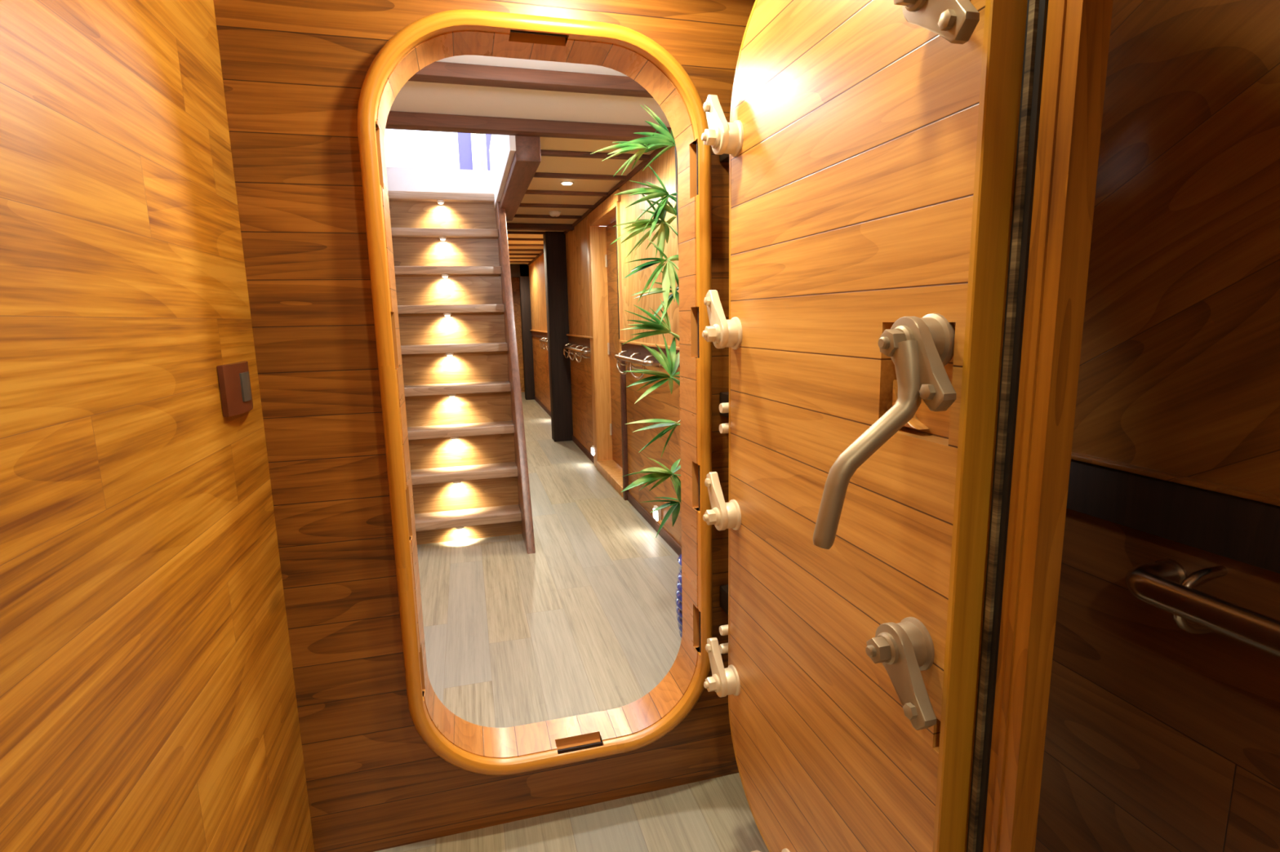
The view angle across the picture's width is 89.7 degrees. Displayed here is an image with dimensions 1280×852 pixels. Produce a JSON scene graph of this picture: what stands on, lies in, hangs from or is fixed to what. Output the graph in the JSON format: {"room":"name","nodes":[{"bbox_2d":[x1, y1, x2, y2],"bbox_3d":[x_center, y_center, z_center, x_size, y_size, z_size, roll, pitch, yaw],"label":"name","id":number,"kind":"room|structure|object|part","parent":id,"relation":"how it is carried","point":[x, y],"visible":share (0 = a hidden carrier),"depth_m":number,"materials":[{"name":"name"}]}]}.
{"room":"ship interior","nodes":[
{"label":"ship interior","id":0,"kind":"room"},
{"bbox_2d":[0,0,314,851],"bbox_3d":[-0.427,0.230,-0.112,0.050,2.200,3.140,-4,10,-15],"label":"wall","id":1,"kind":"structure","parent":0,"point":[148,704],"depth_m":0.84,"materials":[{"name":"brown wood"}]},
{"bbox_2d":[217,360,253,417],"bbox_3d":[-0.761,-0.073,1.226,0.024,0.093,0.142,-4,10,-15],"label":"light switch","id":2,"kind":"object","parent":1,"relation":"attached to","point":[234,382],"visible":1,"depth_m":1.19,"materials":[{"name":"brown plastic"}]},
{"bbox_2d":[213,0,755,851],"bbox_3d":[-0.088,-0.065,1.611,1.560,2.200,0.055,-4,10,-15],"label":"wall","id":3,"kind":"structure","parent":0,"point":[294,72],"depth_m":1.45,"materials":[{"name":"brown wood"}]},
{"bbox_2d":[357,8,712,775],"bbox_3d":[-0.208,-0.012,1.580,0.776,1.776,0.156,-4,10,-15],"label":"door frame","id":4,"kind":"structure","parent":3,"relation":"attached to","point":[465,745],"depth_m":1.53,"materials":[{"name":"brown wood"}]},
{"bbox_2d":[701,0,1113,851],"bbox_3d":[0.231,0.061,1.165,0.273,1.837,0.995,-4,10,-15],"label":"hatch","id":5,"kind":"object","parent":3,"relation":"attached to","point":[913,183],"visible":1,"depth_m":0.83,"materials":[{"name":"brown wood"}]},
{"bbox_3d":[0.305,0.071,1.098,0.040,1.705,0.686,-4,10,-15],"label":"plank panel","id":6,"kind":"part","parent":5,"relation":"part of","materials":[{"name":"brown wood"}]},
{"bbox_3d":[0.268,0.020,0.763,0.144,0.240,0.047,-4,10,-15],"label":"door handle","id":7,"kind":"part","parent":5,"relation":"part of","materials":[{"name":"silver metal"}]},
{"bbox_2d":[485,133,491,170],"bbox_3d":[-0.247,-2.708,5.724,2.215,1.340,0.070,-4,10,-15],"label":"wall","id":8,"kind":"structure","parent":0,"point":[488,136],"depth_m":5.46,"materials":[{"name":"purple paint"}]},
{"bbox_2d":[384,128,487,170],"bbox_3d":[-1.903,-2.615,5.373,3.800,1.340,0.080,-4,10,-15],"label":"window","id":9,"kind":"structure","parent":8,"relation":"in","point":[402,148],"depth_m":5.45,"materials":[{"name":"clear glass"}]},
{"bbox_2d":[471,133,485,170],"bbox_3d":[-1.381,-2.583,5.455,0.095,1.210,0.020,-4,10,-15],"label":"curtain","id":10,"kind":"object","parent":9,"relation":"hanging from","point":[478,148],"visible":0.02,"depth_m":5.49,"materials":[{"name":"white fabric"}]},
{"bbox_2d":[511,277,524,391],"bbox_3d":[-2.838,-1.676,11.571,1.960,2.200,0.050,-4,10,-15],"label":"wall","id":11,"kind":"structure","parent":0,"point":[515,281],"depth_m":11.69,"materials":[{"name":"brown wood"}]},
{"bbox_2d":[389,54,671,264],"bbox_3d":[-1.580,-1.978,6.407,1.790,0.050,10.455,-4,10,-15],"label":"ceiling","id":12,"kind":"structure","parent":0,"point":[414,96],"depth_m":2.81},
{"bbox_2d":[510,264,528,277],"bbox_3d":[-2.189,-2.504,10.382,0.770,0.200,0.200,-4,10,-15],"label":"wall","id":13,"kind":"structure","parent":12,"relation":"attached to","point":[515,269],"depth_m":10.34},
{"bbox_2d":[509,261,531,262],"bbox_3d":[-2.021,-2.492,9.748,0.770,0.022,0.044,-4,10,-15],"label":"batten","id":14,"kind":"object","parent":12,"relation":"attached to","point":[509,261],"visible":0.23,"depth_m":9.79,"materials":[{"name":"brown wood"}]},
{"bbox_2d":[499,135,541,221],"bbox_3d":[-0.766,-1.463,3.880,0.117,0.165,1.855,-4,10,-15],"label":"ceiling beam","id":15,"kind":"structure","parent":12,"relation":"attached to","point":[526,159],"depth_m":3.24,"materials":[{"name":"brown wood"}]},
{"bbox_2d":[509,257,534,259],"bbox_3d":[-1.877,-2.407,9.224,0.770,0.022,0.044,-4,10,-15],"label":"batten","id":16,"kind":"object","parent":12,"relation":"attached to","point":[513,258],"visible":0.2,"depth_m":9.27,"materials":[{"name":"brown wood"}]},
{"bbox_2d":[508,253,539,255],"bbox_3d":[-1.732,-2.322,8.700,0.770,0.022,0.044,-4,10,-15],"label":"batten","id":17,"kind":"object","parent":12,"relation":"attached to","point":[510,254],"visible":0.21,"depth_m":8.71,"materials":[{"name":"brown wood"}]},
{"bbox_2d":[507,238,543,240],"bbox_3d":[-1.300,-2.068,7.128,0.770,0.022,0.044,-4,10,-15],"label":"batten","id":18,"kind":"object","parent":12,"relation":"attached to","point":[508,239],"visible":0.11,"depth_m":7.12,"materials":[{"name":"brown wood"}]},
{"bbox_2d":[507,244,543,246],"bbox_3d":[-1.444,-2.153,7.652,0.770,0.022,0.044,-4,10,-15],"label":"batten","id":19,"kind":"object","parent":12,"relation":"attached to","point":[509,245],"visible":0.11,"depth_m":7.66,"materials":[{"name":"brown wood"}]},
{"bbox_2d":[506,231,545,234],"bbox_3d":[-1.156,-1.983,6.604,0.770,0.022,0.044,-4,10,-15],"label":"batten","id":20,"kind":"object","parent":12,"relation":"attached to","point":[508,232],"visible":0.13,"depth_m":6.58,"materials":[{"name":"brown wood"}]},
{"bbox_2d":[508,248,543,251],"bbox_3d":[-1.588,-2.238,8.176,0.770,0.022,0.044,-4,10,-15],"label":"batten","id":21,"kind":"object","parent":12,"relation":"attached to","point":[509,250],"visible":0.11,"depth_m":8.20,"materials":[{"name":"brown wood"}]},
{"bbox_2d":[385,111,671,141],"bbox_3d":[-0.613,-1.361,2.922,1.680,0.055,0.078,-4,10,-15],"label":"ceiling beam","id":22,"kind":"structure","parent":12,"relation":"attached to","point":[397,120],"depth_m":2.90,"materials":[{"name":"brown wood"}]},
{"bbox_2d":[408,61,653,97],"bbox_3d":[-0.457,-1.273,2.353,1.680,0.048,0.074,-4,10,-15],"label":"ceiling beam","id":23,"kind":"structure","parent":12,"relation":"attached to","point":[437,72],"depth_m":2.34,"materials":[{"name":"brown wood"}]},
{"bbox_2d":[506,222,573,231],"bbox_3d":[-1.014,-1.886,6.092,0.770,0.050,0.100,-4,10,-15],"label":"batten","id":24,"kind":"object","parent":12,"relation":"attached to","point":[510,226],"visible":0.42,"depth_m":6.07,"materials":[{"name":"brown wood"}]},
{"bbox_2d":[513,214,581,218],"bbox_3d":[-0.873,-1.817,5.575,0.770,0.022,0.044,-4,10,-15],"label":"batten","id":25,"kind":"object","parent":12,"relation":"attached to","point":[515,215],"visible":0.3,"depth_m":5.57,"materials":[{"name":"brown wood"}]},
{"bbox_2d":[548,210,560,217],"bbox_3d":[-0.714,-1.779,5.394,0.100,0.043,0.100,-4,10,-15],"label":"smoke detector","id":26,"kind":"object","parent":12,"relation":"attached to","point":[553,213],"visible":1,"depth_m":5.36,"materials":[{"name":"white plastic"}]},
{"bbox_2d":[519,203,593,208],"bbox_3d":[-0.731,-1.734,5.061,0.770,0.022,0.044,-4,10,-15],"label":"batten","id":27,"kind":"object","parent":12,"relation":"attached to","point":[522,205],"visible":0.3,"depth_m":5.06,"materials":[{"name":"brown wood"}]},
{"bbox_2d":[524,189,608,196],"bbox_3d":[-0.548,-1.655,4.567,0.678,0.022,0.044,-4,10,-15],"label":"batten","id":28,"kind":"object","parent":12,"relation":"attached to","point":[528,192],"visible":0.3,"depth_m":4.56,"materials":[{"name":"brown wood"}]},
{"bbox_2d":[560,181,573,185],"bbox_3d":[-0.485,-1.616,4.276,0.092,0.014,0.092,-4,10,-15],"label":"recessed light","id":29,"kind":"object","parent":12,"relation":"in","point":[565,183],"visible":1,"depth_m":4.25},
{"bbox_2d":[533,172,626,180],"bbox_3d":[-0.404,-1.570,4.044,0.678,0.022,0.044,-4,10,-15],"label":"batten","id":30,"kind":"object","parent":12,"relation":"attached to","point":[541,175],"visible":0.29,"depth_m":4.03,"materials":[{"name":"brown wood"}]},
{"bbox_2d":[540,149,649,160],"bbox_3d":[-0.262,-1.487,3.529,0.678,0.022,0.044,-4,10,-15],"label":"batten","id":31,"kind":"object","parent":12,"relation":"attached to","point":[543,152],"visible":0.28,"depth_m":3.51,"materials":[{"name":"brown wood"}]},
{"bbox_2d":[374,391,768,851],"bbox_3d":[-1.182,0.470,5.367,2.800,0.050,13.900,-4,10,-15],"label":"floor","id":32,"kind":"structure","parent":0,"point":[586,622],"depth_m":2.70,"materials":[{"name":"grey wood"}]},
{"bbox_2d":[386,166,535,554],"bbox_3d":[-1.209,-0.563,4.056,0.820,2.420,1.505,-4,10,-15],"label":"flight","id":33,"kind":"object","parent":32,"relation":"on","point":[465,421],"visible":0.78,"depth_m":4.13,"materials":[{"name":"brown wood"}]},
{"bbox_2d":[436,200,444,204],"bbox_3d":[-1.345,-1.510,4.341,0.048,0.024,0.047,-4,10,-15],"label":"step light","id":34,"kind":"object","parent":33,"relation":"attached to","point":[440,202],"depth_m":4.33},
{"bbox_2d":[439,236,446,240],"bbox_3d":[-1.311,-1.246,4.276,0.048,0.024,0.047,-4,10,-15],"label":"step light","id":35,"kind":"object","parent":33,"relation":"attached to","point":[442,238],"depth_m":4.26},
{"bbox_2d":[440,274,448,278],"bbox_3d":[-1.276,-0.982,4.210,0.048,0.024,0.047,-4,10,-15],"label":"step light","id":36,"kind":"object","parent":33,"relation":"attached to","point":[445,276],"depth_m":4.20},
{"bbox_2d":[443,312,451,316],"bbox_3d":[-1.242,-0.718,4.145,0.048,0.024,0.047,-4,10,-15],"label":"step light","id":37,"kind":"object","parent":33,"relation":"attached to","point":[446,314],"depth_m":4.13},
{"bbox_2d":[445,352,453,356],"bbox_3d":[-1.207,-0.453,4.080,0.048,0.024,0.047,-4,10,-15],"label":"step light","id":38,"kind":"object","parent":33,"relation":"attached to","point":[449,354],"depth_m":4.06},
{"bbox_2d":[448,394,456,397],"bbox_3d":[-1.173,-0.189,4.014,0.048,0.024,0.047,-4,10,-15],"label":"step light","id":39,"kind":"object","parent":33,"relation":"attached to","point":[449,395],"depth_m":4.00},
{"bbox_2d":[450,436,458,440],"bbox_3d":[-1.138,0.075,3.949,0.048,0.024,0.047,-4,10,-15],"label":"step light","id":40,"kind":"object","parent":33,"relation":"attached to","point":[454,438],"depth_m":3.93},
{"bbox_2d":[453,480,461,484],"bbox_3d":[-1.104,0.340,3.884,0.048,0.024,0.047,-4,10,-15],"label":"step light","id":41,"kind":"object","parent":33,"relation":"attached to","point":[456,482],"depth_m":3.86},
{"bbox_2d":[519,264,534,399],"bbox_3d":[-1.869,-1.538,10.626,0.150,2.200,0.200,-4,10,-15],"label":"timber post","id":42,"kind":"object","parent":32,"relation":"on","point":[524,282],"visible":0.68,"depth_m":10.55,"materials":[{"name":"brown wood"}]},
{"bbox_2d":[542,231,573,441],"bbox_3d":[-0.875,-0.935,6.903,0.208,2.200,0.200,-4,10,-15],"label":"timber post","id":43,"kind":"object","parent":32,"relation":"on","point":[554,242],"visible":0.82,"depth_m":6.80,"materials":[{"name":"black wood"}]},
{"bbox_2d":[590,104,682,638],"bbox_3d":[0.149,-0.169,2.469,0.572,2.112,0.308,1,10,12],"label":"bamboo","id":44,"kind":"object","parent":32,"relation":"on","point":[653,141],"visible":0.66,"depth_m":2.42,"materials":[{"name":"plant"}]},
{"bbox_2d":[675,554,682,638],"bbox_3d":[0.296,0.700,2.588,0.308,0.352,0.308,-4,10,-15],"label":"pot","id":45,"kind":"object","parent":32,"relation":"on","point":[678,600],"depth_m":2.55,"materials":[{"name":"ceramic"}]},
{"bbox_2d":[528,0,1279,851],"bbox_3d":[-0.288,-0.674,5.270,0.060,2.200,13.600,-4,10,-15],"label":"wall","id":46,"kind":"structure","parent":0,"point":[1179,374],"depth_m":1.04,"materials":[{"name":"brown wood"}]},
{"bbox_2d":[538,337,547,351],"bbox_3d":[-1.101,-1.003,7.958,0.100,0.150,1.804,-4,10,-15],"label":"grab rail","id":47,"kind":"object","parent":46,"relation":"attached to","point":[544,340],"visible":0.41,"depth_m":8.40,"materials":[{"name":"silver metal"}]},
{"bbox_2d":[529,329,592,348],"bbox_3d":[-1.253,-1.211,8.613,0.030,0.105,6.560,-4,10,-15],"label":"trim","id":48,"kind":"structure","parent":46,"relation":"attached to","point":[576,340],"depth_m":6.44,"materials":[{"name":"brown wood"}]},
{"bbox_2d":[534,395,594,463],"bbox_3d":[-1.223,-0.159,8.791,0.012,0.060,6.560,-4,10,-15],"label":"baseboard","id":49,"kind":"structure","parent":46,"relation":"attached to","point":[588,455],"depth_m":6.63,"materials":[{"name":"brown wood"}]},
{"bbox_2d":[562,342,590,362],"bbox_3d":[-0.619,-0.710,6.207,0.100,0.150,1.184,-4,10,-15],"label":"grab rail","id":50,"kind":"object","parent":46,"relation":"attached to","point":[566,346],"visible":0.98,"depth_m":6.04,"materials":[{"name":"silver metal"}]},
{"bbox_2d":[591,445,593,455],"bbox_3d":[-0.420,0.223,5.820,0.027,0.075,0.100,-4,10,-15],"label":"light","id":51,"kind":"object","parent":46,"relation":"attached to","point":[592,447],"visible":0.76,"depth_m":5.81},
{"bbox_2d":[527,146,667,266],"bbox_3d":[-0.977,-2.112,7.367,0.018,0.028,8.800,-4,10,-15],"label":"trim","id":52,"kind":"structure","parent":46,"relation":"attached to","point":[655,153],"depth_m":4.31,"materials":[{"name":"brown wood"}]},
{"bbox_2d":[586,189,628,500],"bbox_3d":[-0.196,-0.623,5.075,0.190,2.160,1.195,-4,10,-15],"label":"door frame","id":53,"kind":"structure","parent":46,"relation":"attached to","point":[608,211],"depth_m":5.41,"materials":[{"name":"brown wood"}]},
{"bbox_3d":[-0.165,0.411,5.212,0.190,0.075,0.950,-4,10,-15],"label":"door sill","id":54,"kind":"part","parent":53,"relation":"part of","materials":[{"name":"brown wood"}]},
{"bbox_2d":[604,220,622,468],"bbox_3d":[-0.128,-0.609,5.057,0.059,1.980,0.950,-4,10,-15],"label":"door","id":55,"kind":"structure","parent":46,"relation":"in","point":[613,346],"depth_m":5.33,"materials":[{"name":"brown wood"}]},
{"bbox_2d":[614,350,661,379],"bbox_3d":[-0.031,-0.389,4.064,0.100,0.150,0.834,-4,10,-15],"label":"grab rail","id":56,"kind":"object","parent":46,"relation":"attached to","point":[621,356],"visible":0.87,"depth_m":4.01,"materials":[{"name":"silver metal"}]},
{"bbox_2d":[618,340,679,367],"bbox_3d":[0.241,-0.332,3.180,0.030,0.105,2.845,-4,10,-15],"label":"trim","id":57,"kind":"structure","parent":46,"relation":"attached to","point":[632,347],"depth_m":4.02,"materials":[{"name":"brown wood"}]},
{"bbox_2d":[626,492,681,555],"bbox_3d":[0.272,0.720,3.358,0.012,0.060,2.845,-4,10,-15],"label":"baseboard","id":58,"kind":"structure","parent":46,"relation":"attached to","point":[676,547],"depth_m":3.98,"materials":[{"name":"brown wood"}]},
{"bbox_2d":[653,505,661,521],"bbox_3d":[0.104,0.531,3.914,0.027,0.075,0.100,-4,10,-15],"label":"light","id":59,"kind":"object","parent":46,"relation":"attached to","point":[656,514],"visible":0.89,"depth_m":3.88,"materials":[{"name":"white plastic"}]},
{"bbox_2d":[1066,452,1279,573],"bbox_3d":[1.044,0.247,0.295,0.026,0.103,3.140,-4,10,-15],"label":"trim","id":60,"kind":"structure","parent":46,"relation":"attached to","point":[1241,525],"depth_m":1.00,"materials":[{"name":"brown wood"}]},
{"bbox_2d":[1124,558,1279,657],"bbox_3d":[0.952,0.338,0.516,0.107,0.105,1.134,-4,10,-15],"label":"grab rail","id":61,"kind":"object","parent":46,"relation":"attached to","point":[1164,584],"visible":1,"depth_m":0.93,"materials":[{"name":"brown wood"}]},
{"bbox_3d":[-1.174,-1.699,4.021,5.000,0.050,5.600,-4,10,-15],"label":"floor","id":62,"kind":"structure","parent":0,"visible":0},
{"bbox_2d":[488,134,515,208],"bbox_3d":[-1.245,-1.608,3.699,0.887,0.440,1.805,-4,10,-15],"label":"trim","id":63,"kind":"structure","parent":62,"relation":"attached to","point":[502,149],"depth_m":3.70,"materials":[{"name":"white paint"}]}
]}

